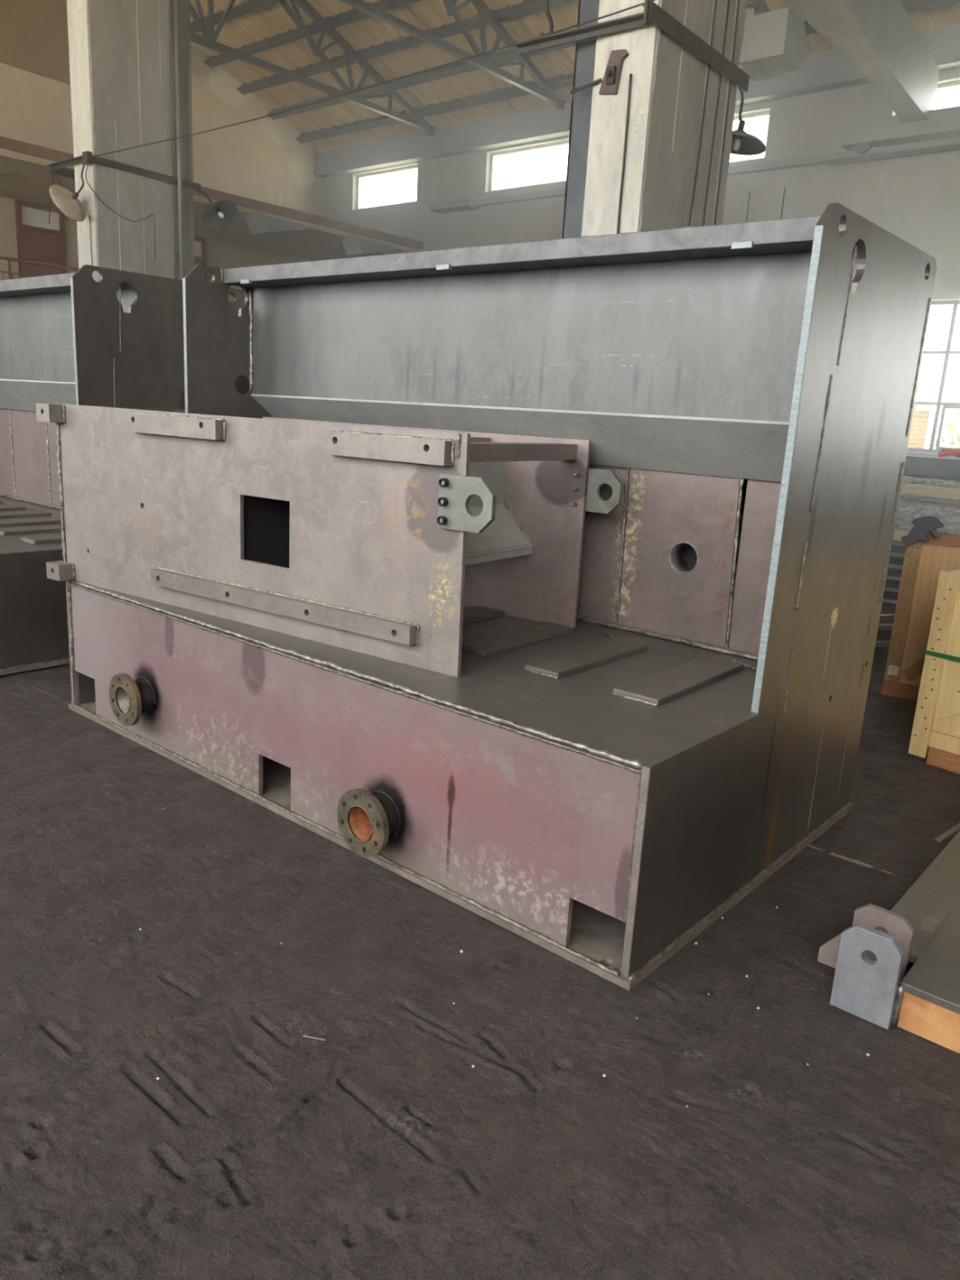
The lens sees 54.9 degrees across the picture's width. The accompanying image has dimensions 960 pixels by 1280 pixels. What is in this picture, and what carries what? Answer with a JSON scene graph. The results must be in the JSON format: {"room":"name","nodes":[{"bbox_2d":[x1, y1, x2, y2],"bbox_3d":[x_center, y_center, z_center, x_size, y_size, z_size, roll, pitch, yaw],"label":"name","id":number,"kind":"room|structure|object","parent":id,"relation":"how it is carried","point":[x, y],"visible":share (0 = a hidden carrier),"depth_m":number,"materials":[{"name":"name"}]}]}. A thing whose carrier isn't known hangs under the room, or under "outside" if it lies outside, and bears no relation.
{"room":"factory workshop","nodes":[
{"label":"factory workshop","id":0,"kind":"room"},
{"bbox_2d":[0,41,322,216],"bbox_3d":[-9.416,-7.488,13.515,0.300,10.096,18.000,15,18,38],"label":"wall","id":1,"kind":"structure","parent":0,"point":[263,159],"depth_m":17.91,"materials":[{"name":"beige paint"}]},
{"bbox_2d":[0,0,71,85],"bbox_3d":[-8.165,-10.682,13.740,0.060,3.280,4.900,15,18,38],"label":"wall","id":2,"kind":"structure","parent":1,"relation":"attached to","point":[34,33],"depth_m":15.09,"materials":[{"name":"brown paint"}]},
{"bbox_2d":[0,195,315,302],"bbox_3d":[-9.300,-5.921,13.790,0.150,2.100,17.900,15,18,38],"label":"wall","id":3,"kind":"structure","parent":1,"relation":"attached to","point":[220,255],"depth_m":16.20,"materials":[{"name":"paint"}]},
{"bbox_2d":[14,200,67,278],"bbox_3d":[-7.433,-6.287,15.745,0.110,2.080,0.790,15,18,38],"label":"door","id":4,"kind":"structure","parent":3,"relation":"in","point":[38,240],"depth_m":15.60,"materials":[{"name":"brown paint"}]},
{"bbox_2d":[194,235,206,280],"bbox_3d":[-5.679,-6.684,17.760,0.110,2.080,0.950,15,18,38],"label":"door","id":5,"kind":"structure","parent":3,"relation":"in","point":[200,243],"depth_m":17.84,"materials":[{"name":"brown paint"}]},
{"bbox_2d":[0,147,422,260],"bbox_3d":[-8.129,-6.748,12.608,3.070,0.200,17.900,15,18,38],"label":"crane runway beam","id":6,"kind":"structure","parent":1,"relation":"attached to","point":[317,242],"depth_m":16.52,"materials":[{"name":"metal"}]},
{"bbox_2d":[245,214,308,234],"bbox_3d":[-3.478,-7.051,15.873,0.450,0.260,1.000,15,18,38],"label":"bracket","id":7,"kind":"object","parent":6,"relation":"attached to","point":[259,224],"visible":1,"depth_m":15.59,"materials":[{"name":"grey metal"}]},
{"bbox_2d":[342,237,397,255],"bbox_3d":[-2.082,-7.368,17.477,0.450,0.260,1.000,15,18,38],"label":"bracket","id":8,"kind":"object","parent":6,"relation":"attached to","point":[354,246],"visible":1,"depth_m":17.18,"materials":[{"name":"grey metal"}]},
{"bbox_2d":[0,601,959,1279],"bbox_3d":[-0.204,0.013,6.979,25.350,0.308,18.600,15,18,38],"label":"floor","id":9,"kind":"structure","parent":0,"point":[260,1148],"depth_m":2.27,"materials":[{"name":"concrete"}]},
{"bbox_2d":[66,0,175,279],"bbox_3d":[-4.413,-6.229,11.450,0.502,9.200,1.068,15,18,38],"label":"concrete column","id":10,"kind":"structure","parent":9,"relation":"on","point":[120,54],"depth_m":11.23,"materials":[{"name":"beige concrete"}]},
{"bbox_2d":[88,214,92,265],"bbox_3d":[-4.763,-4.523,11.355,0.021,1.300,0.017,15,18,38],"label":"cable","id":11,"kind":"object","parent":10,"relation":"attached to","point":[89,215],"visible":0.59,"depth_m":11.26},
{"bbox_2d":[85,164,155,259],"bbox_3d":[-4.393,-5.252,11.361,0.063,0.952,0.880,16,19,41],"label":"cable","id":12,"kind":"object","parent":10,"relation":"attached to","point":[87,164],"visible":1,"depth_m":11.38,"materials":[{"name":"black rubber"}]},
{"bbox_2d":[46,151,200,190],"bbox_3d":[-4.534,-5.911,11.790,1.050,0.132,1.561,15,18,38],"label":"clamp","id":13,"kind":"object","parent":10,"relation":"attached to","point":[86,157],"visible":0.96,"depth_m":11.40,"materials":[{"name":"black metal"}]},
{"bbox_2d":[0,170,46,176],"bbox_3d":[-7.669,-6.225,12.156,4.814,0.321,0.104,7,14,15],"label":"cable","id":14,"kind":"object","parent":13,"relation":"attached to","point":[38,171],"visible":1,"depth_m":11.66,"materials":[{"name":"black rubber"}]},
{"bbox_2d":[48,173,53,223],"bbox_3d":[-5.442,-5.630,11.751,0.022,0.586,0.366,-8,18,-38],"label":"cable","id":15,"kind":"object","parent":13,"relation":"hanging from","point":[53,173],"visible":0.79,"depth_m":11.84,"materials":[{"name":"black rubber"}]},
{"bbox_2d":[49,164,85,222],"bbox_3d":[-4.911,-5.364,11.015,0.327,0.692,0.463,15,18,38],"label":"shade lamp","id":16,"kind":"object","parent":13,"relation":"hanging from","point":[67,202],"visible":1,"depth_m":10.98,"materials":[{"name":"white metal"}]},
{"bbox_2d":[71,192,79,199],"bbox_3d":[-4.842,-5.272,11.014,0.142,0.115,0.060,8,15,18],"label":"socket","id":17,"kind":"object","parent":16,"relation":"attached to","point":[75,195],"depth_m":10.98,"materials":[{"name":"black metal"}]},
{"bbox_2d":[195,190,237,230],"bbox_3d":[-3.419,-5.645,12.155,0.346,0.439,0.503,15,18,38],"label":"shade lamp","id":18,"kind":"object","parent":13,"relation":"attached to","point":[223,212],"visible":1,"depth_m":12.21,"materials":[{"name":"grey metal"}]},
{"bbox_2d":[0,264,244,675],"bbox_3d":[-3.310,-1.296,6.333,3.257,2.186,1.797,15,18,38],"label":"frame","id":19,"kind":"object","parent":9,"relation":"on","point":[91,335],"visible":0.32,"depth_m":5.38,"materials":[{"name":"metal"}]},
{"bbox_2d":[169,0,194,279],"bbox_3d":[-3.848,-6.193,11.854,0.160,9.000,0.270,15,18,38],"label":"steel post","id":20,"kind":"object","parent":9,"relation":"on","point":[184,30],"visible":0.44,"depth_m":11.75,"materials":[{"name":"grey metal"}]},
{"bbox_2d":[173,0,183,279],"bbox_3d":[-3.812,-6.157,11.716,0.053,9.000,0.056,15,18,38],"label":"drain pipe","id":21,"kind":"object","parent":20,"relation":"attached to","point":[175,2],"visible":0.48,"depth_m":11.65,"materials":[{"name":"grey metal"}]},
{"bbox_2d":[303,1035,324,1040],"bbox_3d":[-0.415,0.997,2.315,0.057,0.004,0.004,6,14,11],"label":"stub","id":22,"kind":"object","parent":9,"relation":"on","point":[305,1036],"visible":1,"depth_m":2.31,"materials":[{"name":"metal"}]},
{"bbox_2d":[35,202,936,991],"bbox_3d":[-0.235,-0.531,4.000,3.342,2.186,1.892,15,18,38],"label":"frame","id":23,"kind":"object","parent":9,"relation":"on","point":[540,584],"visible":1,"depth_m":3.44,"materials":[{"name":"metal"}]},
{"bbox_2d":[562,0,599,238],"bbox_3d":[0.874,-4.648,6.696,0.200,9.000,0.250,15,18,38],"label":"steel post","id":24,"kind":"object","parent":9,"relation":"on","point":[584,57],"visible":0.12,"depth_m":6.82,"materials":[{"name":"grey metal"}]},
{"bbox_2d":[581,0,746,235],"bbox_3d":[1.440,-4.737,6.771,0.522,9.200,1.248,15,18,38],"label":"concrete column","id":25,"kind":"structure","parent":9,"relation":"on","point":[668,82],"depth_m":6.64,"materials":[{"name":"beige concrete"}]},
{"bbox_2d":[569,48,628,94],"bbox_3d":[0.825,-4.006,6.551,0.462,0.280,0.090,15,18,38],"label":"plate","id":26,"kind":"object","parent":25,"relation":"attached to","point":[611,77],"visible":1,"depth_m":6.48,"materials":[{"name":"black metal"}]},
{"bbox_2d":[605,66,616,84],"bbox_3d":[0.909,-3.955,6.467,0.060,0.110,0.060,15,18,38],"label":"switch","id":27,"kind":"object","parent":26,"relation":"attached to","point":[611,71],"depth_m":6.46,"materials":[{"name":"black metal"}]},
{"bbox_2d":[616,73,631,233],"bbox_3d":[0.986,-2.774,6.697,0.028,2.380,0.023,15,18,38],"label":"cable","id":28,"kind":"object","parent":25,"relation":"attached to","point":[630,74],"visible":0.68,"depth_m":6.53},
{"bbox_2d":[514,0,749,91],"bbox_3d":[1.149,-4.362,6.989,1.186,0.165,1.521,15,18,38],"label":"metal bracket","id":29,"kind":"object","parent":25,"relation":"attached to","point":[653,13],"visible":1,"depth_m":6.52,"materials":[{"name":"grey metal"}]},
{"bbox_2d":[96,0,655,155],"bbox_3d":[-1.145,-4.913,8.074,9.082,0.282,0.049,15,18,39],"label":"cable","id":30,"kind":"object","parent":29,"relation":"attached to","point":[640,4],"visible":0.98,"depth_m":7.71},
{"bbox_2d":[730,86,765,155],"bbox_3d":[2.109,-4.212,7.539,0.477,0.397,0.491,15,18,38],"label":"shade lamp","id":31,"kind":"object","parent":29,"relation":"attached to","point":[743,143],"visible":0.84,"depth_m":7.57,"materials":[{"name":"grey metal"}]},
{"bbox_2d":[734,120,745,139],"bbox_3d":[2.128,-4.168,7.557,0.066,0.145,0.066,15,18,38],"label":"socket","id":32,"kind":"object","parent":31,"relation":"attached to","point":[742,122],"depth_m":7.53,"materials":[{"name":"black metal"}]},
{"bbox_2d":[688,0,716,226],"bbox_3d":[1.622,-3.626,6.910,0.014,2.201,0.116,15,18,38],"label":"cable","id":33,"kind":"object","parent":25,"relation":"attached to","point":[715,2],"visible":0.66,"depth_m":6.88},
{"bbox_2d":[702,0,729,226],"bbox_3d":[1.803,-4.385,6.892,0.014,3.500,0.068,15,18,38],"label":"cable","id":34,"kind":"object","parent":25,"relation":"attached to","point":[728,1],"visible":0.59,"depth_m":7.01,"materials":[{"name":"grey rubber"}]},
{"bbox_2d":[713,0,739,225],"bbox_3d":[1.907,-4.409,7.011,0.014,3.500,0.068,15,18,38],"label":"cable","id":35,"kind":"object","parent":25,"relation":"attached to","point":[738,2],"visible":0.61,"depth_m":7.12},
{"bbox_2d":[875,622,893,640],"bbox_3d":[2.521,-0.087,7.134,0.950,0.130,1.400,15,18,38],"label":"stand","id":36,"kind":"object","parent":9,"relation":"on","point":[884,635],"visible":0.05,"depth_m":7.10,"materials":[{"name":"metal"}]},
{"bbox_2d":[875,640,889,647],"bbox_3d":[2.557,0.041,6.727,0.890,0.218,0.060,10,15,25],"label":"bar","id":37,"kind":"object","parent":36,"relation":"on","point":[878,643],"visible":0.02,"depth_m":6.54,"materials":[{"name":"metal"}]},
{"bbox_2d":[877,623,893,631],"bbox_3d":[2.500,-0.076,6.686,0.890,0.218,0.060,10,15,25],"label":"bar","id":38,"kind":"object","parent":36,"relation":"on","point":[882,627],"visible":0.02,"depth_m":6.48,"materials":[{"name":"metal"}]},
{"bbox_2d":[879,613,894,621],"bbox_3d":[2.487,-0.142,6.617,0.890,0.218,0.060,10,15,25],"label":"bar","id":39,"kind":"object","parent":36,"relation":"on","point":[886,617],"visible":0.02,"depth_m":6.42,"materials":[{"name":"metal"}]},
{"bbox_2d":[817,830,959,1053],"bbox_3d":[2.072,0.871,2.890,1.390,0.257,1.928,15,18,38],"label":"metal bracket","id":40,"kind":"object","parent":9,"relation":"on","point":[870,958],"visible":1,"depth_m":2.53,"materials":[{"name":"metal"}]},
{"bbox_2d":[934,822,959,842],"bbox_3d":[1.778,0.702,3.450,0.350,0.004,0.020,-9,19,-42],"label":"thin offcut","id":41,"kind":"object","parent":40,"relation":"on","point":[957,827],"visible":1,"depth_m":3.40,"materials":[{"name":"metal"}]},
{"bbox_2d":[882,540,906,604],"bbox_3d":[4.026,-0.626,8.600,4.200,0.640,0.900,15,18,38],"label":"rack","id":42,"kind":"object","parent":9,"relation":"on","point":[896,554],"visible":0.07,"depth_m":8.38,"materials":[{"name":"grey metal"}]},
{"bbox_2d":[892,527,959,541],"bbox_3d":[4.090,-0.962,8.411,3.600,0.100,0.900,15,18,38],"label":"board","id":43,"kind":"object","parent":42,"relation":"on","point":[898,533],"visible":0.02,"depth_m":8.16,"materials":[{"name":"grey cardboard"}]},
{"bbox_2d":[894,499,959,534],"bbox_3d":[4.118,-1.112,8.296,0.888,0.240,0.741,15,18,38],"label":"wrapped bundle","id":44,"kind":"object","parent":43,"relation":"on","point":[908,510],"visible":0.62,"depth_m":8.06,"materials":[{"name":"plastic"}]},
{"bbox_2d":[898,494,959,504],"bbox_3d":[4.302,-1.307,8.560,3.200,0.030,0.700,15,18,38],"label":"sheet","id":45,"kind":"object","parent":44,"relation":"on","point":[906,497],"visible":0.22,"depth_m":8.32,"materials":[{"name":"grey metal"}]},
{"bbox_2d":[899,482,959,500],"bbox_3d":[4.125,-1.374,8.500,0.620,0.110,0.300,15,18,38],"label":"block","id":46,"kind":"object","parent":45,"relation":"on","point":[948,492],"visible":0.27,"depth_m":8.35,"materials":[{"name":"beige wood"}]},
{"bbox_2d":[902,475,918,483],"bbox_3d":[3.954,-1.487,8.563,0.181,0.059,0.159,15,18,38],"label":"scrap","id":47,"kind":"object","parent":46,"relation":"on","point":[905,479],"visible":0.65,"depth_m":8.50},
{"bbox_2d":[902,455,959,480],"bbox_3d":[4.747,-1.023,8.872,4.600,1.360,0.120,15,18,38],"label":"channel","id":48,"kind":"object","parent":46,"relation":"on","point":[940,468],"visible":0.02,"depth_m":8.97,"materials":[{"name":"paint"}]},
{"bbox_2d":[937,448,959,457],"bbox_3d":[4.647,-1.760,8.788,0.528,0.095,0.240,15,18,38],"label":"strap","id":49,"kind":"object","parent":48,"relation":"on","point":[944,452],"visible":1,"depth_m":8.85,"materials":[{"name":"fabric"}]},
{"bbox_2d":[920,478,949,486],"bbox_3d":[4.143,-1.438,8.405,0.243,0.061,0.158,15,18,38],"label":"scrap","id":50,"kind":"object","parent":46,"relation":"on","point":[933,482],"visible":1,"depth_m":8.35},
{"bbox_2d":[953,480,959,487],"bbox_3d":[4.334,-1.388,8.250,0.183,0.060,0.160,15,18,38],"label":"scrap","id":51,"kind":"object","parent":46,"relation":"on","point":[957,484],"visible":1,"depth_m":8.24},
{"bbox_2d":[880,532,959,701],"bbox_3d":[3.081,-0.054,5.296,1.300,1.010,0.120,11,16,29],"label":"wooden crate","id":52,"kind":"object","parent":9,"relation":"on","point":[923,561],"visible":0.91,"depth_m":5.53,"materials":[{"name":"orange wood"}]},
{"bbox_2d":[901,515,943,546],"bbox_3d":[2.569,-0.629,5.369,0.212,0.188,0.046,15,18,38],"label":"glove","id":53,"kind":"object","parent":52,"relation":"on","point":[922,526],"visible":1,"depth_m":5.35,"materials":[{"name":"grey fabric"}]},
{"bbox_2d":[907,569,959,774],"bbox_3d":[2.735,0.243,4.158,0.444,0.940,1.308,-9,18,-41],"label":"wooden crate","id":54,"kind":"object","parent":9,"relation":"on","point":[936,721],"visible":1,"depth_m":4.44,"materials":[{"name":"brown wood"}]},
{"bbox_2d":[190,0,959,151],"bbox_3d":[3.315,-8.909,8.447,24.750,3.547,9.413,15,18,38],"label":"ceiling","id":55,"kind":"structure","parent":0,"point":[272,20],"depth_m":15.97,"materials":[{"name":"brown wood"}]},
{"bbox_2d":[190,0,279,32],"bbox_3d":[3.821,-8.633,9.151,24.750,0.200,0.222,15,18,38],"label":"roof purlin","id":56,"kind":"structure","parent":55,"relation":"attached to","point":[244,7],"depth_m":15.57,"materials":[{"name":"grey metal"}]},
{"bbox_2d":[204,0,420,67],"bbox_3d":[4.274,-8.481,9.752,24.750,0.200,0.222,15,18,38],"label":"roof purlin","id":57,"kind":"structure","parent":55,"relation":"attached to","point":[354,15],"depth_m":15.73,"materials":[{"name":"grey metal"}]},
{"bbox_2d":[236,0,577,94],"bbox_3d":[4.726,-8.329,10.353,24.750,0.200,0.222,15,18,38],"label":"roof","id":58,"kind":"structure","parent":55,"relation":"attached to","point":[526,6],"depth_m":15.21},
{"bbox_2d":[266,0,752,119],"bbox_3d":[5.179,-8.177,10.954,24.750,0.200,0.222,15,18,38],"label":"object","id":59,"kind":"structure","parent":55,"relation":"attached to","point":[504,55],"depth_m":16.04,"materials":[{"name":"grey metal"}]},
{"bbox_2d":[540,0,553,35],"bbox_3d":[0.699,-6.727,8.884,0.145,1.737,0.040,15,18,38],"label":"hook","id":60,"kind":"object","parent":55,"relation":"hanging from","point":[548,14],"visible":0.65,"depth_m":9.02,"materials":[{"name":"grey metal"}]},
{"bbox_2d":[295,0,959,143],"bbox_3d":[5.632,-8.024,11.555,24.750,0.200,0.222,15,18,38],"label":"roof purlin","id":61,"kind":"structure","parent":55,"relation":"attached to","point":[561,81],"depth_m":16.31,"materials":[{"name":"grey metal"}]},
{"bbox_2d":[321,67,959,499],"bbox_3d":[5.923,-4.691,12.968,24.750,6.640,0.280,15,18,38],"label":"wall","id":62,"kind":"structure","parent":0,"point":[916,198],"depth_m":13.53,"materials":[{"name":"grey paint"}]},
{"bbox_2d":[0,136,423,249],"bbox_3d":[-6.954,-6.493,11.636,0.060,0.140,17.900,15,18,38],"label":"steel beam","id":63,"kind":"structure","parent":62,"relation":"attached to","point":[8,144],"depth_m":15.46,"materials":[{"name":"metal"}]},
{"bbox_2d":[190,0,438,136],"bbox_3d":[-6.478,-9.835,10.563,0.100,3.420,17.935,15,18,38],"label":"roof truss","id":64,"kind":"object","parent":62,"relation":"attached to","point":[209,38],"visible":0.92,"depth_m":15.25,"materials":[{"name":"metal"}]},
{"bbox_2d":[356,164,417,209],"bbox_3d":[-1.855,-9.202,18.854,1.880,0.700,0.050,15,18,38],"label":"window","id":65,"kind":"structure","parent":62,"relation":"in","point":[412,167],"depth_m":19.02,"materials":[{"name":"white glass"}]},
{"bbox_2d":[338,0,568,111],"bbox_3d":[-4.202,-9.244,8.699,0.100,3.420,17.935,15,18,38],"label":"roof truss","id":66,"kind":"object","parent":62,"relation":"attached to","point":[483,62],"visible":0.88,"depth_m":13.89,"materials":[{"name":"metal"}]},
{"bbox_2d":[488,140,568,191],"bbox_3d":[0.920,-8.471,16.583,1.880,0.680,0.050,15,18,38],"label":"window","id":67,"kind":"structure","parent":62,"relation":"in","point":[563,143],"depth_m":16.72,"materials":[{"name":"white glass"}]},
{"bbox_2d":[314,23,959,178],"bbox_3d":[5.934,-7.679,12.034,24.750,0.440,0.220,15,18,38],"label":"beam","id":68,"kind":"structure","parent":62,"relation":"attached to","point":[829,69],"depth_m":16.11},
{"bbox_2d":[428,136,958,213],"bbox_3d":[7.178,-6.206,11.162,21.200,0.140,0.340,15,18,38],"label":"ledge","id":69,"kind":"object","parent":62,"relation":"attached to","point":[466,204],"visible":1,"depth_m":16.18,"materials":[{"name":"grey concrete"}]},
{"bbox_2d":[820,136,959,165],"bbox_3d":[10.005,-5.397,8.754,13.600,0.080,0.300,15,18,38],"label":"rail","id":70,"kind":"object","parent":69,"relation":"attached to","point":[953,144],"visible":1,"depth_m":12.32,"materials":[{"name":"grey metal"}]},
{"bbox_2d":[738,0,959,154],"bbox_3d":[0.327,-5.839,5.731,1.900,1.270,16.950,15,18,38],"label":"concrete beam","id":71,"kind":"structure","parent":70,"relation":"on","point":[880,37],"depth_m":10.42,"materials":[{"name":"grey paint"}]},
{"bbox_2d":[745,191,750,222],"bbox_3d":[3.927,-4.353,14.558,0.041,5.000,0.024,15,18,38],"label":"cable","id":72,"kind":"object","parent":62,"relation":"attached to","point":[748,191],"visible":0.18,"depth_m":14.00,"materials":[{"name":"grey"}]},
{"bbox_2d":[728,111,769,163],"bbox_3d":[3.640,-7.706,14.367,1.860,0.680,0.050,15,18,38],"label":"window","id":73,"kind":"structure","parent":62,"relation":"in","point":[767,113],"depth_m":13.93,"materials":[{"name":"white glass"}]},
{"bbox_2d":[744,0,769,17],"bbox_3d":[-1.206,-8.466,6.245,0.100,3.420,17.935,15,18,38],"label":"roof truss","id":74,"kind":"object","parent":62,"relation":"attached to","point":[760,6],"visible":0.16,"depth_m":12.21,"materials":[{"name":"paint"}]},
{"bbox_2d":[779,186,785,219],"bbox_3d":[4.340,-4.245,14.219,0.051,5.000,0.024,15,18,38],"label":"cable","id":75,"kind":"object","parent":62,"relation":"attached to","point":[782,206],"visible":0.18,"depth_m":13.66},
{"bbox_2d":[895,80,959,115],"bbox_3d":[6.422,-6.954,12.095,1.900,0.700,0.050,15,18,38],"label":"window","id":76,"kind":"structure","parent":62,"relation":"in","point":[953,84],"depth_m":12.20,"materials":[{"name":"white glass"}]},
{"bbox_2d":[906,300,959,458],"bbox_3d":[6.339,-3.575,12.679,3.580,2.080,0.300,15,18,38],"label":"window","id":77,"kind":"structure","parent":62,"relation":"in","point":[931,451],"depth_m":12.74,"materials":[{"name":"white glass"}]},
{"bbox_3d":[-8.225,-4.526,13.131,3.150,0.170,17.900,15,18,38],"label":"balcony slab","id":78,"kind":"object","parent":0,"visible":0},
{"bbox_2d":[0,255,232,294],"bbox_3d":[-7.081,-4.701,12.033,0.044,0.822,17.800,15,18,38],"label":"balcony railing","id":79,"kind":"object","parent":78,"relation":"on","point":[10,260],"visible":0.04,"depth_m":12.82,"materials":[{"name":"grey metal"}]},
{"label":"outside","id":80,"kind":"structure","parent":0,"visible":0},
{"bbox_3d":[-1.762,-0.219,7.618,70.000,0.280,85.000,15,18,38],"label":"floor","id":81,"kind":"structure","parent":80,"visible":0},
{"bbox_2d":[907,404,936,448],"bbox_3d":[6.138,-3.008,15.808,2.710,2.080,0.300,15,18,38],"label":"wall","id":82,"kind":"structure","parent":81,"relation":"on","point":[922,419],"depth_m":14.77,"materials":[{"name":"orange brick"}]},
{"bbox_2d":[915,379,959,449],"bbox_3d":[9.387,-3.842,18.642,3.092,2.738,1.540,15,18,38],"label":"leafy bush","id":83,"kind":"object","parent":81,"relation":"on","point":[922,390],"visible":0.19,"depth_m":18.36,"materials":[{"name":"green plant"}]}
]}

